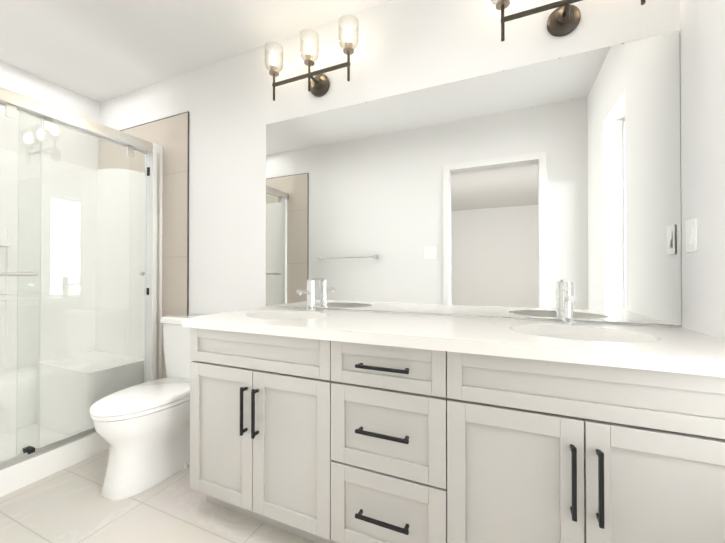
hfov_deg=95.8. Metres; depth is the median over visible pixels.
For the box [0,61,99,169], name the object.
wall
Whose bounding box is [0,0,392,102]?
ceiling
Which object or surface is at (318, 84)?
sconce
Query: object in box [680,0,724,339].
wall
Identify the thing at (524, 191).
mirror
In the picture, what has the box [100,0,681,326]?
wall
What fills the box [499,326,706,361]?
sink
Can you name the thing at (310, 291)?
faucet
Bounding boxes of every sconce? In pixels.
[264,15,358,100]
[491,0,645,40]
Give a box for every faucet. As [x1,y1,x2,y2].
[296,278,317,310]
[560,280,576,323]
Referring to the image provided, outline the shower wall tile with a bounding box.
[98,111,188,378]
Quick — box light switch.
[686,218,697,252]
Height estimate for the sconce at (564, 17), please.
0.299 m
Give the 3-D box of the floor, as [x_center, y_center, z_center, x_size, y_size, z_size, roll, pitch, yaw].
[-0.765,1.139,1.269,4.042,0.060,1.800,0,0,24]
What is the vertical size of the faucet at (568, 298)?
0.174 m
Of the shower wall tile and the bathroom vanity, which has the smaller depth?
the bathroom vanity
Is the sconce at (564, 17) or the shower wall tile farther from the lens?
the shower wall tile
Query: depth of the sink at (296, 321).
1.41 m
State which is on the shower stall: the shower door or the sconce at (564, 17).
the shower door
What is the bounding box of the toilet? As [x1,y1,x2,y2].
[90,313,208,500]
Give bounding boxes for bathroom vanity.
[183,310,724,542]
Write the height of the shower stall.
1.950 m
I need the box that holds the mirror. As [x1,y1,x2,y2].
[266,31,681,324]
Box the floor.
[0,449,315,542]
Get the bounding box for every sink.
[227,314,342,329]
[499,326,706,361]
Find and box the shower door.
[0,87,162,468]
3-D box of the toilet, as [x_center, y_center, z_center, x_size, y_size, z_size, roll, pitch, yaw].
[-1.142,0.700,1.872,0.464,0.828,0.682,0,0,24]
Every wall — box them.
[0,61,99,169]
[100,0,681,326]
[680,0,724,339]
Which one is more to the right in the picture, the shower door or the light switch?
the light switch
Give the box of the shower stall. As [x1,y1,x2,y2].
[0,149,144,496]

